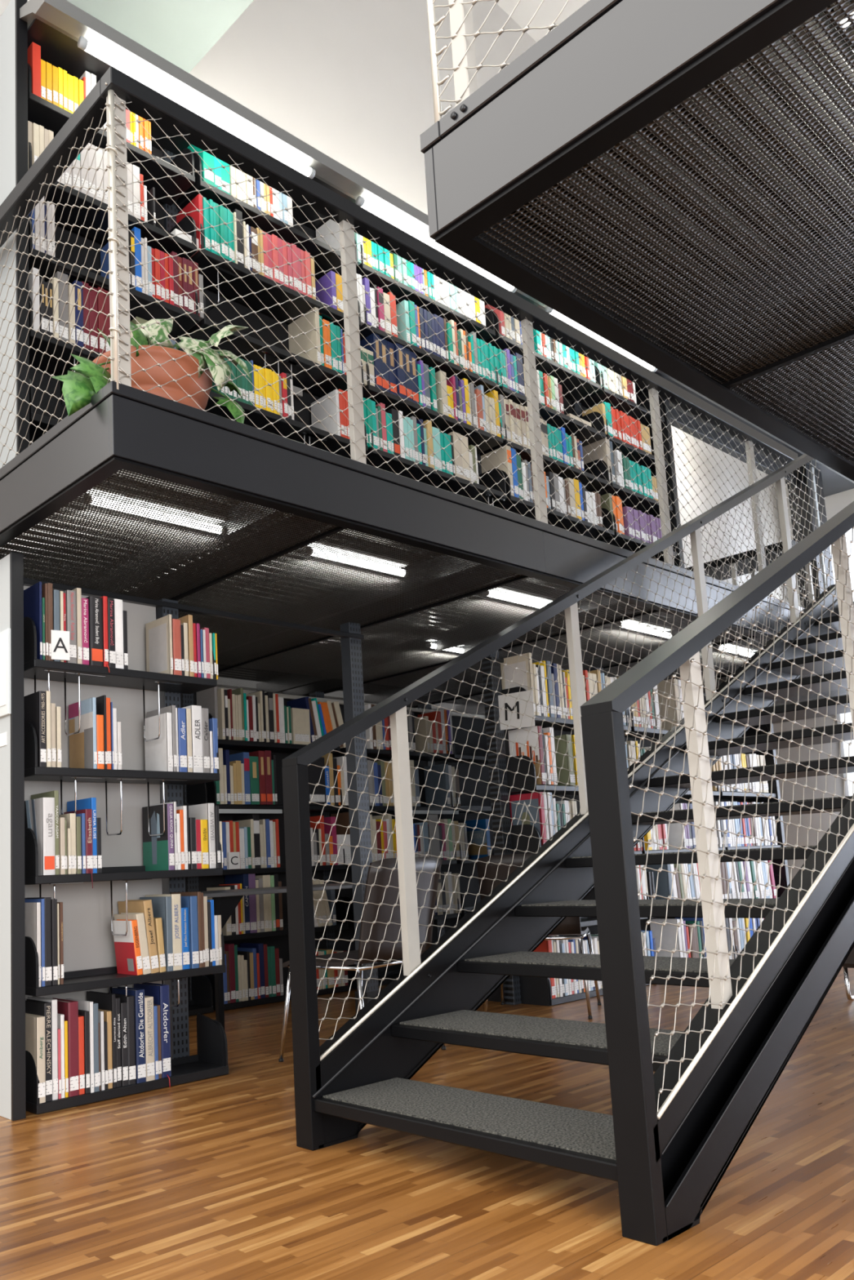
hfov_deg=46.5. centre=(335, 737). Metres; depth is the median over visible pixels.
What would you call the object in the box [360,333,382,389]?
book
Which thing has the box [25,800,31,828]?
art
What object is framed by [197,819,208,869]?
book
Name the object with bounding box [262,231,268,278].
book
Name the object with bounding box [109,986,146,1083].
book
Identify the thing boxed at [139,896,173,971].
book
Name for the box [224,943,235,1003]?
book
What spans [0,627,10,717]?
paper holder
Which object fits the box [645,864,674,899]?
book
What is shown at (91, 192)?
book
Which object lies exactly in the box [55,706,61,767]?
book
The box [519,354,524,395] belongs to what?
book
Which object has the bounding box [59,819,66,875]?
book
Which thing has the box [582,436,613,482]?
book
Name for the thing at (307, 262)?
book
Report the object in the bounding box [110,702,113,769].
book
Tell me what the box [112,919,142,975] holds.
book
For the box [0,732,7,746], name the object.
note
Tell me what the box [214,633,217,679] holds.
book
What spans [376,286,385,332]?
book
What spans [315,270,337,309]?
book
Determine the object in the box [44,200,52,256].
book
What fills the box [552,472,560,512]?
book
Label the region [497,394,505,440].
book
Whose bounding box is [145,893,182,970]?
book
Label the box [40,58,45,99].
book
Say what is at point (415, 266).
book
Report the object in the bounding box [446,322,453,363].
book
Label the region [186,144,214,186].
book
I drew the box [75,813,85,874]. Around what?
book
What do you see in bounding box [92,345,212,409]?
pot
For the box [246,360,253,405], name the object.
book
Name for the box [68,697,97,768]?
book
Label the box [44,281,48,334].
book
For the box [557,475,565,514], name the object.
book
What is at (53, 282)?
book
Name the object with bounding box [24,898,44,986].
book
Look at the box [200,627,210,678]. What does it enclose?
book
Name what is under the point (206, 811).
book
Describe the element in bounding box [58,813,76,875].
book
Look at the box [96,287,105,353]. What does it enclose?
book
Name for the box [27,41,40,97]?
book
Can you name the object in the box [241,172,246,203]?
book
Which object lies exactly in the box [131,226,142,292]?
book
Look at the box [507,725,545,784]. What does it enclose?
book
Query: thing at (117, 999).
book
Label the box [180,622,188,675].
book
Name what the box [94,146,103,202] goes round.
book
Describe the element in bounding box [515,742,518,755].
art
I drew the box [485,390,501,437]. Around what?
book
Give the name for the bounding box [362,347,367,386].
book
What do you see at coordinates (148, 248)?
book
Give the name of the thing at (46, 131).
book
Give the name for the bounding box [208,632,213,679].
book
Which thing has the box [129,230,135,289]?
book
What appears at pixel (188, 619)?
book
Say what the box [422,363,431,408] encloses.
book
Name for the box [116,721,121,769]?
book
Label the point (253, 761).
book
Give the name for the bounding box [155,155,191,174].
magazine
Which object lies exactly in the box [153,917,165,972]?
book
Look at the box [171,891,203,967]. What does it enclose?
book
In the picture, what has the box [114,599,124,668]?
book
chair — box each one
[278,856,445,1062]
[475,853,601,1018]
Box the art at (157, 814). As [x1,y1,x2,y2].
[156,813,159,837]
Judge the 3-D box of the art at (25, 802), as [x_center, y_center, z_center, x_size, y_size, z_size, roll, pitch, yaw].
[-1.163,0.378,3.692,0.001,0.282,0.088,4,-10,-42]
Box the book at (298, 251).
[296,247,302,293]
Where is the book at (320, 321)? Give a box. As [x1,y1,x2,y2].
[319,315,324,365]
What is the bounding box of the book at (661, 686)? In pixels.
[657,679,680,730]
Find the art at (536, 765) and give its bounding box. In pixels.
[533,760,541,784]
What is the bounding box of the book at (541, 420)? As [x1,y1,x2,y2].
[539,417,545,455]
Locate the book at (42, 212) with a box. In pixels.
[39,196,44,253]
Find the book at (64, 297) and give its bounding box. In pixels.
[46,271,68,341]
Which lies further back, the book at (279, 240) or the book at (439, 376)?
the book at (439, 376)
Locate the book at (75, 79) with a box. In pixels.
[73,75,78,112]
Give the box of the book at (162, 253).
[160,250,165,302]
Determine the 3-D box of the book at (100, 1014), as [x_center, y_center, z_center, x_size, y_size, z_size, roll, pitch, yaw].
[-0.920,1.164,3.695,0.013,0.280,0.201,4,-10,-42]
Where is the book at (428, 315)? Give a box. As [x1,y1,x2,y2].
[426,311,433,354]
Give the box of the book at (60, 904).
[57,902,63,984]
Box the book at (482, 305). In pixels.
[479,299,485,325]
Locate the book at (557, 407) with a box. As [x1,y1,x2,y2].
[553,377,559,412]
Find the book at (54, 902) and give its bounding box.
[51,898,57,985]
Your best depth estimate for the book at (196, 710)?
4.08 m
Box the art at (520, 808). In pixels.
[516,803,524,825]
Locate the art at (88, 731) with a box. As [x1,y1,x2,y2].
[84,727,93,768]
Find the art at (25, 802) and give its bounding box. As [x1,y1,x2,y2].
[24,800,27,827]
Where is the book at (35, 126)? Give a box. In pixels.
[32,122,39,164]
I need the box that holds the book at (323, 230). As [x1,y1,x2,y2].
[315,218,340,251]
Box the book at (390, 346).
[386,341,397,395]
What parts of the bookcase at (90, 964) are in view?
panel, plate, plate, plate, plate, plate, panel, shelf, shelf, shelf, shelf, shelf, rail, plate, plate, plate, plate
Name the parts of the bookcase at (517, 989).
plate, kick plate, plate, plate, shelf, panel, plate, shelf, shelf, rail, shelf, shelf, plate, plate, shelf, panel, shelf, shelf, panel, shelf, shelf, plate, panel, plate, plate, plate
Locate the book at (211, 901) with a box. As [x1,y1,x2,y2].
[207,899,215,965]
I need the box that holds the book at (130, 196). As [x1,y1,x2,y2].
[127,162,133,215]
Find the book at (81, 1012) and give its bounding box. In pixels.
[78,1009,89,1093]
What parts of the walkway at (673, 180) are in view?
net rod, railing post, plate, edge plate, perforated panel, deck plate, perforated panel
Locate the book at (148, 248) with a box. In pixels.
[146,245,152,296]
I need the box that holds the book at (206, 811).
[188,803,216,869]
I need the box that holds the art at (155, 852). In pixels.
[142,840,168,871]
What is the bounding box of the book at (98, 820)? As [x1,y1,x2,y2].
[96,817,102,873]
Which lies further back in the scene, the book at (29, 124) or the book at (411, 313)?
the book at (411, 313)
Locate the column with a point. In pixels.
(351, 648)
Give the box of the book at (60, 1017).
[57,1013,65,1097]
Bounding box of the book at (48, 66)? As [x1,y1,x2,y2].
[45,62,52,102]
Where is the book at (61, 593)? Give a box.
[59,591,63,662]
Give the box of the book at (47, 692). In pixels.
[45,690,51,767]
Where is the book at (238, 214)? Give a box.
[231,208,244,266]
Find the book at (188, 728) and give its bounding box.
[186,708,192,772]
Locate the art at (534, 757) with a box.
[532,750,535,764]
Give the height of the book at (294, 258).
0.250 m
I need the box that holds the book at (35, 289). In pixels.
[28,267,39,331]
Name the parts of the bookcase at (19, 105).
panel, plate, plate, plate, plate, plate, shelf, shelf, panel, shelf, shelf, shelf, plate, plate, plate, plate, plate, plate, panel, shelf, shelf, shelf, shelf, rail, plate, plate, plate, plate, plate, plate, plate, plate, shelf, shelf, shelf, shelf, plate, plate, plate, plate, plate, plate, shelf, shelf, shelf, shelf, panel, panel, plate, plate, plate, plate, plate, plate, plate, shelf, shelf, shelf, shelf, plate, plate, panel, plate, rail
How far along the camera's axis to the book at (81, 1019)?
3.57 m
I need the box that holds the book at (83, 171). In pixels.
[80,143,88,195]
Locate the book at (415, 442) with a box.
[408,416,418,462]
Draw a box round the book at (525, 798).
[509,791,546,845]
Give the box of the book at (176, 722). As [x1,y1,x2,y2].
[175,707,178,771]
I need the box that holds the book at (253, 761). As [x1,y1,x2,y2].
[248,755,259,804]
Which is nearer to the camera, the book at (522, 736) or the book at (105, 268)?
the book at (105, 268)
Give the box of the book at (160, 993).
[133,982,171,1087]
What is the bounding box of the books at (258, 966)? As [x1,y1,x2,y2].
[28,66,777,1004]
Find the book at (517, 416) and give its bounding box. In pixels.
[515,403,522,445]
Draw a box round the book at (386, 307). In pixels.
[382,292,391,334]
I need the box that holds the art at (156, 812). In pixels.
[142,804,168,842]
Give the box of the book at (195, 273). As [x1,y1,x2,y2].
[192,262,199,316]
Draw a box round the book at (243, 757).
[229,751,250,804]
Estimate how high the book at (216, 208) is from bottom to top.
0.266 m
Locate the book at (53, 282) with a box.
[49,277,58,338]
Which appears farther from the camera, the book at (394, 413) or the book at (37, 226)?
the book at (394, 413)
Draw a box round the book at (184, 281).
[182,257,188,311]
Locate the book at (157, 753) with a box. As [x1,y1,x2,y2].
[144,712,173,771]
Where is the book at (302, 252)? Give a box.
[300,249,306,295]
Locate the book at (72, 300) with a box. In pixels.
[68,284,75,343]
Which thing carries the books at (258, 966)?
on the bookcase at (517, 989)
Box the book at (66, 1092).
[64,1020,68,1097]
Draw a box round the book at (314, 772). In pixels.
[307,757,326,805]
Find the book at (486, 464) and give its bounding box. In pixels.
[480,444,514,496]
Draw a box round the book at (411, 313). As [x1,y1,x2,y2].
[408,300,417,346]
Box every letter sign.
[50,630,70,660]
[227,852,239,869]
[497,689,534,730]
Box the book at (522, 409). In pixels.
[519,404,527,448]
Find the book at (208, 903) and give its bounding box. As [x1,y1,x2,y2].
[207,902,212,966]
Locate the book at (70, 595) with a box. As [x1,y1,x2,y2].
[63,590,76,663]
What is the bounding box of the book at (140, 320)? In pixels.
[130,316,150,344]
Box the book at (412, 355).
[409,351,419,404]
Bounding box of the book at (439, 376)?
[435,370,448,416]
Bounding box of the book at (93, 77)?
[90,73,96,90]
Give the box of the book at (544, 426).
[542,420,549,457]
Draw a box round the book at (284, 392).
[279,372,288,417]
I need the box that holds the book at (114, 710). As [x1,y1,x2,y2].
[112,708,117,769]
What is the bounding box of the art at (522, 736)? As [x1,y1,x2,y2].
[507,725,539,759]
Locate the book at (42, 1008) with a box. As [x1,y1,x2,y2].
[25,999,52,1101]
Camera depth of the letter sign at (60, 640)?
3.71 m
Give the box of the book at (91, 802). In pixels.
[66,797,97,873]
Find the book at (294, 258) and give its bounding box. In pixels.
[291,243,297,291]
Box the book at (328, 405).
[311,389,340,435]
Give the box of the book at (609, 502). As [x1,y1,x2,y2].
[600,493,614,532]
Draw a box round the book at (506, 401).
[504,398,511,441]
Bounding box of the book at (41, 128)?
[39,124,44,155]
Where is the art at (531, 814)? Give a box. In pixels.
[524,801,535,823]
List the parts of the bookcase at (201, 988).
panel, shelf, plate, shelf, plate, plate, plate, panel, shelf, shelf, shelf, shelf, shelf, plate, plate, plate, plate, plate, rail, plate, shelf, panel, shelf, shelf, shelf, shelf, plate, shelf, plate, panel, shelf, shelf, shelf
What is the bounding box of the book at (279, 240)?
[277,237,284,284]
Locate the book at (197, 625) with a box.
[195,623,201,677]
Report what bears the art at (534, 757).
on the book at (522, 736)
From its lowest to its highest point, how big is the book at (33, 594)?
0.300 m
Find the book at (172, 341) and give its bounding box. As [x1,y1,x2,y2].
[168,337,175,349]
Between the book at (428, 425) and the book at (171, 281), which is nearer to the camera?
the book at (171, 281)
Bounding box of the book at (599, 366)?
[594,361,602,386]
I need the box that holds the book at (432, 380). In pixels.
[428,367,437,411]
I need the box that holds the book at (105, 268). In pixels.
[100,242,109,279]
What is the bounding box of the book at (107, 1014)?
[97,1008,112,1088]
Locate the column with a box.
[339,622,381,1013]
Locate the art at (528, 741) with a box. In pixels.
[526,740,529,757]
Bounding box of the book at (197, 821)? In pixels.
[195,819,201,869]
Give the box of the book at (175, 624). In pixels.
[171,618,182,675]
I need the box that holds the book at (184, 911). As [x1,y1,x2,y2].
[181,907,190,969]
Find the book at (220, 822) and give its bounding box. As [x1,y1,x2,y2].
[219,821,223,867]
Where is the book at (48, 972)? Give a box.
[24,897,52,986]
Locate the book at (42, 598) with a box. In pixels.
[41,597,45,659]
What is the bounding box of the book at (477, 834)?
[465,818,491,859]
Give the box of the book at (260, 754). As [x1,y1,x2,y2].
[248,750,266,804]
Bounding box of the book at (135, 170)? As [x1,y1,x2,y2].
[132,164,140,219]
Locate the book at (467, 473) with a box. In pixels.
[460,435,470,480]
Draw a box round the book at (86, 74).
[79,71,90,97]
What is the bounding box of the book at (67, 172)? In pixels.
[64,163,71,187]
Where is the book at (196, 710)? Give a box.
[182,705,203,772]
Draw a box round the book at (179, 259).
[177,256,182,308]
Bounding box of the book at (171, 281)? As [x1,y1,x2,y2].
[168,254,173,305]
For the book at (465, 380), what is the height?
0.280 m
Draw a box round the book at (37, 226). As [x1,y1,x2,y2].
[34,202,39,250]
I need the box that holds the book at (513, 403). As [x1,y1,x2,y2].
[512,401,518,444]
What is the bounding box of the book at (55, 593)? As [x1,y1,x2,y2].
[53,589,60,662]
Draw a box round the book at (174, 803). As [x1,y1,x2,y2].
[149,801,177,870]
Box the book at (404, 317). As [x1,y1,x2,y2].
[395,299,410,343]
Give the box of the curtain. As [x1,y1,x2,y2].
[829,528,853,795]
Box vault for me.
[493,0,589,42]
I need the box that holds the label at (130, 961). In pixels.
[127,958,134,971]
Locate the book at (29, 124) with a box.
[27,120,32,170]
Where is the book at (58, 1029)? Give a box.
[57,1028,61,1098]
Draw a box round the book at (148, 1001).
[144,995,155,1081]
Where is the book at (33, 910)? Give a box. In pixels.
[24,902,41,986]
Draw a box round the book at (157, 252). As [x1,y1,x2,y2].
[154,248,160,299]
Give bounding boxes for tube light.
[83,485,226,534]
[305,540,408,577]
[425,636,465,653]
[481,586,555,608]
[615,617,674,638]
[713,642,757,657]
[835,4,853,39]
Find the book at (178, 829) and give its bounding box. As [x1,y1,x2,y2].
[176,813,181,870]
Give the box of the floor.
[0,967,853,1279]
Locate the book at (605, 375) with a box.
[602,365,608,389]
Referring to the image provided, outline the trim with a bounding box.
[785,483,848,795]
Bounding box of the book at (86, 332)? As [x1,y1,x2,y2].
[81,281,89,349]
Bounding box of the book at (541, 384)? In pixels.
[537,369,545,405]
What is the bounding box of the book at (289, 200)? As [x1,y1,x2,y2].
[286,195,293,226]
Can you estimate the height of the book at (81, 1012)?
0.288 m
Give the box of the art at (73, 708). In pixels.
[68,701,80,719]
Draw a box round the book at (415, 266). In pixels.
[413,263,417,291]
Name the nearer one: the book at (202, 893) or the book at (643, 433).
the book at (202, 893)
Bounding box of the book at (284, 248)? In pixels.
[281,240,288,287]
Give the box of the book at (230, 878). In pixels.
[224,873,250,933]
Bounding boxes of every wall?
[0,0,788,602]
[217,684,455,711]
[773,484,853,883]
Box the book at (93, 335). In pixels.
[88,285,97,351]
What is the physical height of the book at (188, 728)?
0.264 m
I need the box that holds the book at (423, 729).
[413,715,430,752]
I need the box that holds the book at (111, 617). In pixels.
[107,598,115,667]
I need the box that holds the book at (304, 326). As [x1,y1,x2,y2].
[288,306,320,364]
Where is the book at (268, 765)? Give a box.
[263,750,272,804]
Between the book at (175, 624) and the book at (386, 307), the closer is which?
the book at (175, 624)
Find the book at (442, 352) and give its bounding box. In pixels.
[437,315,444,359]
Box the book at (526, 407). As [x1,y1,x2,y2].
[524,406,530,448]
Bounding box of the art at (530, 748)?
[528,745,532,759]
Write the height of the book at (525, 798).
0.352 m
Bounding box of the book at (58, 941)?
[57,903,59,984]
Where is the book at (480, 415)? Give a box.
[474,388,484,430]
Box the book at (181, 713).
[177,707,187,772]
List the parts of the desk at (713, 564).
leg, leg, leg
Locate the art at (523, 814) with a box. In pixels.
[521,812,530,824]
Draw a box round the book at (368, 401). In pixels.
[365,398,373,448]
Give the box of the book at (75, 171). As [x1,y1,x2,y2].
[71,153,80,191]
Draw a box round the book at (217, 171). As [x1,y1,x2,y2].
[213,156,222,190]
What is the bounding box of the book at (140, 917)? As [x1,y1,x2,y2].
[113,912,151,974]
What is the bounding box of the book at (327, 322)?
[326,320,332,368]
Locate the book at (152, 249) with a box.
[151,247,155,297]
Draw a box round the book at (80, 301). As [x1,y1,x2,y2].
[71,280,83,346]
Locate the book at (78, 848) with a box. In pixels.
[75,816,81,874]
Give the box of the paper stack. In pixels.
[170,228,199,259]
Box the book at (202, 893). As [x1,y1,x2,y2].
[200,892,205,967]
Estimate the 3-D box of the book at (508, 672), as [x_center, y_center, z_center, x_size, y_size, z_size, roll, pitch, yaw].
[1.065,-0.294,5.762,0.027,0.368,0.217,4,-10,-42]
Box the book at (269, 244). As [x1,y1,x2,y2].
[266,233,272,279]
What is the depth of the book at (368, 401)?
5.04 m
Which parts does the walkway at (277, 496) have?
handrail, plate, net rod, railing post, perforated panel, perforated panel, railing post, perforated panel, handrail, edge plate, railing post, perforated panel, perforated panel, railing post, railing post, perforated panel, perforated panel, perforated panel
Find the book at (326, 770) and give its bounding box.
[324,765,330,805]
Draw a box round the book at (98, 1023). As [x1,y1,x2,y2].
[97,1022,101,1090]
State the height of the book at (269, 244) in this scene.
0.245 m
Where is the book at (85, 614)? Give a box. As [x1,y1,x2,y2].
[81,597,88,664]
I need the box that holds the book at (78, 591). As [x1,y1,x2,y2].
[72,587,82,664]
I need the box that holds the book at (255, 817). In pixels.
[234,813,261,868]
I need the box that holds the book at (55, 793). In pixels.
[31,790,59,875]
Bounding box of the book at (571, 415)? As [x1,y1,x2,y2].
[565,413,591,426]
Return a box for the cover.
[114,942,137,975]
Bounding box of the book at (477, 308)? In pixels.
[474,297,480,323]
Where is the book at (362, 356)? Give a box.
[360,345,364,382]
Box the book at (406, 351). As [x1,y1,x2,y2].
[404,347,413,401]
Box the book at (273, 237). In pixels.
[271,234,279,283]
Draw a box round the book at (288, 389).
[285,373,291,418]
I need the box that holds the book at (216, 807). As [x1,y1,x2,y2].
[213,805,220,867]
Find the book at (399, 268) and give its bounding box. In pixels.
[396,254,402,283]
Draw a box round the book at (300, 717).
[290,707,311,744]
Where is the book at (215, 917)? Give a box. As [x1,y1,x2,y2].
[213,915,219,965]
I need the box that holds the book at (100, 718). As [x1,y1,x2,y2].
[96,715,104,768]
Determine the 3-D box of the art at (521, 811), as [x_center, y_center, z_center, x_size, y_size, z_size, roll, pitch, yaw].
[1.093,0.516,5.643,0.001,0.317,0.194,4,-10,-42]
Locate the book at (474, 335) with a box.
[467,331,479,374]
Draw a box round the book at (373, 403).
[370,400,377,448]
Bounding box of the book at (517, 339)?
[513,317,520,344]
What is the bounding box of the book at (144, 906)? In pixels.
[117,899,159,973]
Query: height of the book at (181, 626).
0.216 m
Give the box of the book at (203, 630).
[202,629,206,678]
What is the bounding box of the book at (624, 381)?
[621,376,628,399]
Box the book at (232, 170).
[229,165,235,197]
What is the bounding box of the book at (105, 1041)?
[103,1021,108,1089]
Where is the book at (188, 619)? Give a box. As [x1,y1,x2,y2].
[177,614,194,676]
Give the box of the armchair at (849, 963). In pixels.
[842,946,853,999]
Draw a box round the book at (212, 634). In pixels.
[211,632,216,674]
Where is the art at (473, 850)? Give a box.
[467,842,487,855]
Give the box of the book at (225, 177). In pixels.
[220,160,230,195]
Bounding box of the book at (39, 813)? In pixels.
[24,797,55,875]
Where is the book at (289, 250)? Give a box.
[286,242,293,289]
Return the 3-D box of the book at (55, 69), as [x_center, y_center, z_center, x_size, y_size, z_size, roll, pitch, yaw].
[-1.190,-2.654,4.083,0.025,0.185,0.138,4,-10,-42]
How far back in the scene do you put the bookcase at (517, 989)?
5.72 m
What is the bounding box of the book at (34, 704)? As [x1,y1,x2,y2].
[23,690,46,767]
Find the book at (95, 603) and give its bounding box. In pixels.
[85,595,103,666]
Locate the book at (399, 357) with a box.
[394,342,406,399]
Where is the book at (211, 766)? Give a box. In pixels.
[208,731,213,773]
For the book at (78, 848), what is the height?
0.212 m
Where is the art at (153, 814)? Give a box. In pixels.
[150,811,156,864]
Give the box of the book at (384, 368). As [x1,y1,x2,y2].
[379,337,389,392]
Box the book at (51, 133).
[48,129,53,143]
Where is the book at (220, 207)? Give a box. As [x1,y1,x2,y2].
[218,205,225,257]
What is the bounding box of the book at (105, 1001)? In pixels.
[86,991,116,1088]
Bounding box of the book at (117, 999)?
[115,997,121,1087]
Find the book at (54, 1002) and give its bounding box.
[27,995,57,1100]
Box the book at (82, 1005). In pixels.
[64,998,94,1093]
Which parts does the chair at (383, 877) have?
leg, seat, leg, leg, backrest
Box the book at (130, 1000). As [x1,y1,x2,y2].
[107,992,136,1084]
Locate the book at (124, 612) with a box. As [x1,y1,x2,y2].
[122,610,128,669]
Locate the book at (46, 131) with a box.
[44,128,48,149]
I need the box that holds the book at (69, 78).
[66,73,73,113]
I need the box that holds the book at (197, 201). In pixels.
[176,194,203,259]
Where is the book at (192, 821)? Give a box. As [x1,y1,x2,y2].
[179,817,196,870]
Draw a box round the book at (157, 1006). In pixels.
[153,1004,161,1078]
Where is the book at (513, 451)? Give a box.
[511,448,519,497]
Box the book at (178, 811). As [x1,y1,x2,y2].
[176,809,184,870]
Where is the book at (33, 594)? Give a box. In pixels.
[23,582,42,659]
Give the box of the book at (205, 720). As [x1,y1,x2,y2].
[201,707,209,773]
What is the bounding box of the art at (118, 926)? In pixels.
[112,920,133,942]
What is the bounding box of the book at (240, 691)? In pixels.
[231,688,244,741]
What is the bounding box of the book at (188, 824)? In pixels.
[178,805,190,870]
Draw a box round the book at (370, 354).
[366,349,374,386]
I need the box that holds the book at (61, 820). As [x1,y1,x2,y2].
[57,817,65,875]
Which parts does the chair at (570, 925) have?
leg, leg, backrest, seat, leg, leg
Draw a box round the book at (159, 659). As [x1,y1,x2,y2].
[145,614,173,674]
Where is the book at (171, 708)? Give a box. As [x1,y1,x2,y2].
[146,705,177,771]
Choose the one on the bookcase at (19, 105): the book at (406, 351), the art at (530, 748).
the book at (406, 351)
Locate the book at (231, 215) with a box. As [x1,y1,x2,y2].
[230,212,234,262]
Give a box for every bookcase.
[0,0,798,568]
[0,551,364,1120]
[180,686,493,1016]
[481,649,789,1006]
[786,464,834,608]
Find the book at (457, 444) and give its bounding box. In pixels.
[447,431,463,478]
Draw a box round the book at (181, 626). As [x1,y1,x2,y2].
[180,625,184,675]
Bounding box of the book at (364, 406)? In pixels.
[362,397,368,447]
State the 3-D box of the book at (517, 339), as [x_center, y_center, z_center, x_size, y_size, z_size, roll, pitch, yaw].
[1.055,-2.519,6.115,0.046,0.248,0.184,4,-10,-42]
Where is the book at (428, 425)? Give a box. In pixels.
[422,419,434,468]
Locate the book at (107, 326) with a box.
[103,289,110,351]
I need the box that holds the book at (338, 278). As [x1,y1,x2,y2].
[335,273,343,312]
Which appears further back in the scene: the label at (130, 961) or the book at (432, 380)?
the book at (432, 380)
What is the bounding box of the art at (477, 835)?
[466,830,486,844]
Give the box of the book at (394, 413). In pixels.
[385,408,400,457]
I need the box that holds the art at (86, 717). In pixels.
[74,711,93,733]
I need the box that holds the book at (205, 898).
[203,896,208,966]
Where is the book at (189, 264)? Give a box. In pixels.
[186,259,194,313]
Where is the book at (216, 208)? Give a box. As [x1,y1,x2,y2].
[215,203,220,256]
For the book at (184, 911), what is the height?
0.240 m
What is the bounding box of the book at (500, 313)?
[484,304,505,336]
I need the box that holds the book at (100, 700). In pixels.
[96,695,107,768]
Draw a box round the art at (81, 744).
[68,718,93,768]
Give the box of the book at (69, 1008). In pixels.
[52,997,79,1097]
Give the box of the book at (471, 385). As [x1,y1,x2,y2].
[467,382,476,427]
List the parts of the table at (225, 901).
leg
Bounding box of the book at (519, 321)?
[519,320,522,345]
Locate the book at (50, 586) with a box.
[47,582,53,661]
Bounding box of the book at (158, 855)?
[142,803,174,871]
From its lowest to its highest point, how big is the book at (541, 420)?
0.242 m
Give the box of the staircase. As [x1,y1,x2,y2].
[281,453,853,1245]
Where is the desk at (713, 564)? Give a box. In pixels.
[684,539,814,604]
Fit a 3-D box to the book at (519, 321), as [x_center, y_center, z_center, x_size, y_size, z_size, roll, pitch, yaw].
[1.088,-2.517,6.143,0.040,0.248,0.184,4,-10,-42]
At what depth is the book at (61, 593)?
3.74 m
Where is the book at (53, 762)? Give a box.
[50,702,56,767]
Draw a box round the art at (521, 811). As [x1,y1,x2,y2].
[511,798,541,844]
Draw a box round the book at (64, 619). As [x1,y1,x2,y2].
[63,592,66,662]
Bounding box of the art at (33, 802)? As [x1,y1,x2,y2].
[31,799,36,839]
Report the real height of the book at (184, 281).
0.253 m
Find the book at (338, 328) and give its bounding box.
[336,325,342,373]
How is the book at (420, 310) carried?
on the bookcase at (19, 105)
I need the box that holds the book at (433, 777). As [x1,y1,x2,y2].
[423,764,450,806]
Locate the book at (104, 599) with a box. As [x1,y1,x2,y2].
[100,595,109,671]
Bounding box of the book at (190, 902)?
[180,895,199,968]
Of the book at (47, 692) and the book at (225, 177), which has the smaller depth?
the book at (47, 692)
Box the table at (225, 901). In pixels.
[192,879,442,1029]
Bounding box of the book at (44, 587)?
[41,583,48,660]
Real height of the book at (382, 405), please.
0.272 m
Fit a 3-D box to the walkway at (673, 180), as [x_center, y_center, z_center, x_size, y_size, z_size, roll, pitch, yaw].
[3.259,-1.597,3.163,6.152,1.266,2.467,4,-10,-42]
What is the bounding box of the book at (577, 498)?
[573,479,582,519]
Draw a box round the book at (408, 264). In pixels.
[406,260,411,287]
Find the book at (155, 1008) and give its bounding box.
[153,1005,159,1079]
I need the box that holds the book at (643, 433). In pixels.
[640,423,648,453]
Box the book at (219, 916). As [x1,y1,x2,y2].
[217,915,222,964]
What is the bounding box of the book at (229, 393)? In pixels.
[226,358,232,398]
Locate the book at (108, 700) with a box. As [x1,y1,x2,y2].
[106,697,111,768]
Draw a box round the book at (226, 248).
[223,207,228,259]
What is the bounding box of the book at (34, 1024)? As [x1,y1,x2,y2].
[25,1013,45,1103]
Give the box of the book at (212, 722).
[208,718,218,773]
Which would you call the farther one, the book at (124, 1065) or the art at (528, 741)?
the art at (528, 741)
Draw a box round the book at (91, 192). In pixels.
[88,142,95,198]
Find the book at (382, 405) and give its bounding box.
[375,402,387,452]
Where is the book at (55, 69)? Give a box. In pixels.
[52,65,58,106]
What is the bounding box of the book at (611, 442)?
[608,440,615,483]
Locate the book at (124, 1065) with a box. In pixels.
[120,1001,128,1085]
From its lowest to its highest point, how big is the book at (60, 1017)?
0.288 m
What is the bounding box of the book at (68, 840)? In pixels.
[60,828,71,875]
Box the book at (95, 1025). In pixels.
[93,1002,99,1092]
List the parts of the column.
plate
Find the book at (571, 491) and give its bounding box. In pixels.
[563,477,576,517]
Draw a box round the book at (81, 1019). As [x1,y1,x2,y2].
[78,1015,84,1094]
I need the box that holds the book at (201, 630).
[200,629,204,677]
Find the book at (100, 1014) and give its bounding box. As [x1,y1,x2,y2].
[97,1010,105,1090]
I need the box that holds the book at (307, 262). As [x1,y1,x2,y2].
[304,250,311,297]
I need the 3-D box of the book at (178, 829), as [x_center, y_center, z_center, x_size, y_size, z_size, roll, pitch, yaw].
[-0.682,0.429,4.019,0.014,0.224,0.167,4,-10,-42]
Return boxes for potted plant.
[51,319,251,423]
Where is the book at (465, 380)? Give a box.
[462,377,471,425]
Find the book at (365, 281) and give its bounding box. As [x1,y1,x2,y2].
[361,277,371,325]
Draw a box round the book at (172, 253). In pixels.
[169,251,178,306]
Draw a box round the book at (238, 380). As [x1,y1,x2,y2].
[235,356,242,401]
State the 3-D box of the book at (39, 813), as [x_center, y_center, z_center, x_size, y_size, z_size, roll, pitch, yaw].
[-1.109,0.372,3.666,0.047,0.282,0.201,4,-10,-42]
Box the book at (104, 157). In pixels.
[102,148,107,204]
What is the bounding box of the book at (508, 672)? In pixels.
[500,652,536,715]
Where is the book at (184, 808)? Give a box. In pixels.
[176,805,188,870]
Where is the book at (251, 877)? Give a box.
[248,873,257,933]
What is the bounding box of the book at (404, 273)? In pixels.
[400,257,407,285]
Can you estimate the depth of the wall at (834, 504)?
9.83 m
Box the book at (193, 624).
[192,622,197,676]
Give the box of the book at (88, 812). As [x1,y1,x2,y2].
[63,808,93,888]
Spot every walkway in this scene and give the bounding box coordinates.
[0,66,853,724]
[419,0,853,480]
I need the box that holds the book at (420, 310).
[418,306,425,350]

